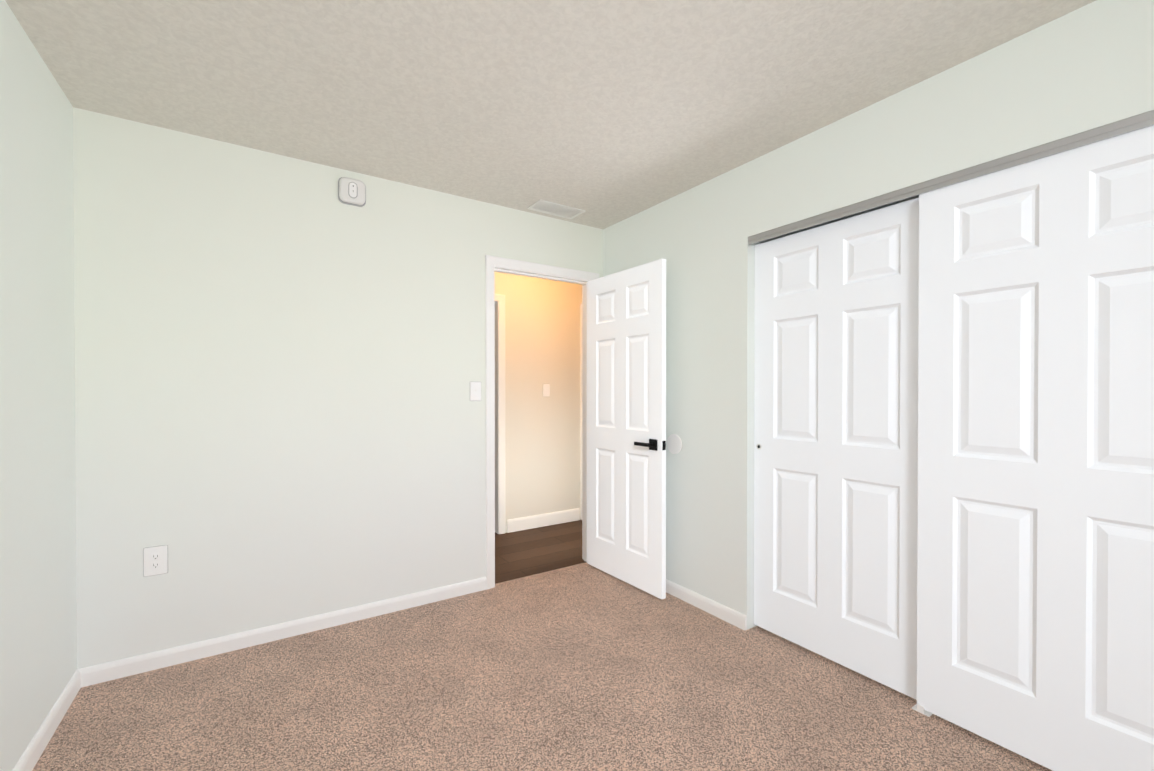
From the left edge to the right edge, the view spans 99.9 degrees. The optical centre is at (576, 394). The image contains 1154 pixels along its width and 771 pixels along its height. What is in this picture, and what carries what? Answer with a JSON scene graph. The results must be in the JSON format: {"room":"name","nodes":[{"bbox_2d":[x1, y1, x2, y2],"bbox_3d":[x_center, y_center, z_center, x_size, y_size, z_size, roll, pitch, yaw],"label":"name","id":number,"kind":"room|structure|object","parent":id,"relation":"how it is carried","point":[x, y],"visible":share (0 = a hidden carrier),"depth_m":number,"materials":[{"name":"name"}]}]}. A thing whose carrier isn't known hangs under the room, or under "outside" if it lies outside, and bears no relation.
{"room":"empty bedroom","nodes":[
{"label":"empty bedroom","id":0,"kind":"room"},
{"bbox_2d":[0,0,76,770],"bbox_3d":[-1.174,0.025,0.521,0.110,2.460,3.610,0,0,-34],"label":"wall","id":1,"kind":"structure","parent":0,"point":[38,633],"depth_m":1.68,"materials":[{"name":"paint"}]},
{"bbox_2d":[12,668,83,770],"bbox_3d":[-1.152,1.217,0.610,0.014,0.076,3.500,0,0,-34],"label":"baseboard","id":2,"kind":"structure","parent":1,"relation":"attached to","point":[81,678],"depth_m":1.76,"materials":[{"name":"white wood"}]},
{"bbox_2d":[73,107,602,668],"bbox_3d":[-0.044,0.005,3.508,5.300,2.460,0.110,0,0,-34],"label":"wall","id":3,"kind":"structure","parent":0,"point":[279,369],"depth_m":2.43,"materials":[{"name":"paint"}]},
{"bbox_2d":[143,545,167,576],"bbox_3d":[-1.912,0.754,2.199,0.086,0.131,0.007,0,0,-34],"label":"duplex electrical outlet","id":4,"kind":"object","parent":3,"relation":"attached to","point":[155,560],"visible":1,"depth_m":2.20,"materials":[{"name":"white plastic"}]},
{"bbox_2d":[84,577,486,686],"bbox_3d":[-1.336,1.203,2.581,1.835,0.076,0.014,0,0,-34],"label":"baseboard","id":5,"kind":"structure","parent":3,"relation":"attached to","point":[117,669],"depth_m":2.43,"materials":[{"name":"white wood"}]},
{"bbox_2d":[338,177,365,206],"bbox_3d":[-1.217,-1.104,2.627,0.139,0.139,0.043,0,0,-34],"label":"smoke detector","id":6,"kind":"object","parent":3,"relation":"attached to","point":[351,191],"visible":0.98,"depth_m":2.61,"materials":[{"name":"plastic"}]},
{"bbox_2d":[470,382,480,400],"bbox_3d":[-0.633,-0.022,3.039,0.076,0.121,0.018,0,0,-34],"label":"bedroom light switch","id":7,"kind":"object","parent":3,"relation":"attached to","point":[475,391],"visible":1,"depth_m":3.04,"materials":[{"name":"white plastic"}]},
{"bbox_2d":[485,255,598,589],"bbox_3d":[-0.245,0.175,3.377,0.886,2.123,0.148,0,0,-34],"label":"door frame","id":8,"kind":"structure","parent":3,"relation":"attached to","point":[493,264],"depth_m":3.11,"materials":[{"name":"white wood"}]},
{"bbox_2d":[587,259,665,599],"bbox_3d":[0.303,0.205,3.214,0.146,2.040,0.775,0,0,-35],"label":"bedroom door","id":9,"kind":"structure","parent":3,"relation":"in","point":[626,425],"depth_m":3.15,"materials":[{"name":"white wood"}]},
{"bbox_2d":[495,272,581,532],"bbox_3d":[-0.626,-0.001,4.382,5.300,2.460,0.110,0,0,-34],"label":"wall","id":10,"kind":"structure","parent":0,"point":[542,433],"depth_m":4.51,"materials":[{"name":"paint"}]},
{"bbox_2d":[495,294,581,533],"bbox_3d":[-0.330,0.172,4.570,2.546,2.113,0.127,0,0,-34],"label":"door frame","id":11,"kind":"structure","parent":10,"relation":"attached to","point":[499,413],"depth_m":4.28,"materials":[{"name":"white wood"}]},
{"bbox_2d":[507,508,579,532],"bbox_3d":[-0.300,1.171,4.532,0.770,0.115,0.015,0,0,-34],"label":"baseboard","id":12,"kind":"structure","parent":10,"relation":"attached to","point":[536,521],"depth_m":4.50,"materials":[{"name":"white wood"}]},
{"bbox_2d":[543,384,549,396],"bbox_3d":[-0.282,-0.042,4.533,0.076,0.121,0.018,0,0,-34],"label":"hall light switch","id":13,"kind":"object","parent":10,"relation":"attached to","point":[546,390],"visible":1,"depth_m":4.54,"materials":[{"name":"white plastic"}]},
{"bbox_2d":[32,562,1052,770],"bbox_3d":[0.310,1.298,1.541,3.700,0.100,3.650,0,0,-34],"label":"floor carpet","id":14,"kind":"object","parent":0,"point":[585,666],"visible":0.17,"depth_m":1.96,"materials":[{"name":"brown carpet"}]},
{"bbox_2d":[912,703,932,716],"bbox_3d":[1.380,1.231,1.922,0.086,0.030,0.060,0,0,-34],"label":"floor guide","id":15,"kind":"object","parent":14,"relation":"on","point":[918,707],"visible":0.4,"depth_m":1.90,"materials":[{"name":"white plastic"}]},
{"bbox_2d":[5,0,1095,228],"bbox_3d":[0.305,-1.262,1.530,3.700,0.100,3.665,0,0,-34],"label":"ceiling","id":16,"kind":"structure","parent":0,"point":[603,114],"depth_m":1.84,"materials":[{"name":"white paint"}]},
{"bbox_2d":[527,199,585,218],"bbox_3d":[-0.135,-1.220,3.198,0.345,0.005,0.180,0,0,-34],"label":"ceiling vent","id":17,"kind":"object","parent":16,"relation":"in","point":[554,209],"visible":1,"depth_m":3.19,"materials":[{"name":"metal"}]},
{"bbox_2d":[603,0,1153,629],"bbox_3d":[1.240,0.015,2.128,0.110,2.460,3.610,0,0,-34],"label":"wall","id":18,"kind":"structure","parent":0,"point":[1085,68],"depth_m":2.46,"materials":[{"name":"paint"}]},
{"bbox_2d":[667,434,681,453],"bbox_3d":[0.599,0.304,2.989,0.006,0.124,0.124,0,0,-34],"label":"disc","id":19,"kind":"object","parent":18,"relation":"attached to","point":[674,443],"visible":1,"depth_m":2.98,"materials":[{"name":"white plastic"}]},
{"bbox_2d":[666,579,746,630],"bbox_3d":[0.532,1.200,3.074,0.030,0.076,1.264,0,0,-34],"label":"baseboard","id":20,"kind":"structure","parent":18,"relation":"attached to","point":[727,614],"depth_m":2.76,"materials":[{"name":"white wood"}]},
{"bbox_2d":[754,196,918,699],"bbox_3d":[1.182,0.204,2.249,0.037,2.044,0.815,0,0,-34],"label":"slider","id":21,"kind":"object","parent":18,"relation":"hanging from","point":[836,315],"visible":0.88,"depth_m":2.19,"materials":[{"name":"white wood"}]},
{"bbox_2d":[748,110,1153,244],"bbox_3d":[1.380,-0.803,1.905,0.099,0.041,1.598,0,0,-34],"label":"track rail","id":22,"kind":"object","parent":18,"relation":"attached to","point":[1125,126],"visible":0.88,"depth_m":1.76,"materials":[{"name":"silver metal"}]},
{"bbox_2d":[917,125,1153,770],"bbox_3d":[1.580,0.208,1.575,0.037,2.044,0.815,0,0,-34],"label":"slider","id":23,"kind":"object","parent":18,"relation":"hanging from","point":[1035,590],"visible":0.98,"depth_m":1.60,"materials":[{"name":"white wood"}]},
{"label":"outside","id":24,"kind":"structure","parent":0,"visible":0},
{"bbox_2d":[495,520,585,583],"bbox_3d":[-0.745,1.280,4.569,5.300,0.096,2.560,0,0,-34],"label":"floor","id":25,"kind":"structure","parent":24,"point":[525,553],"depth_m":3.85,"materials":[{"name":"brown wood"}]}
]}

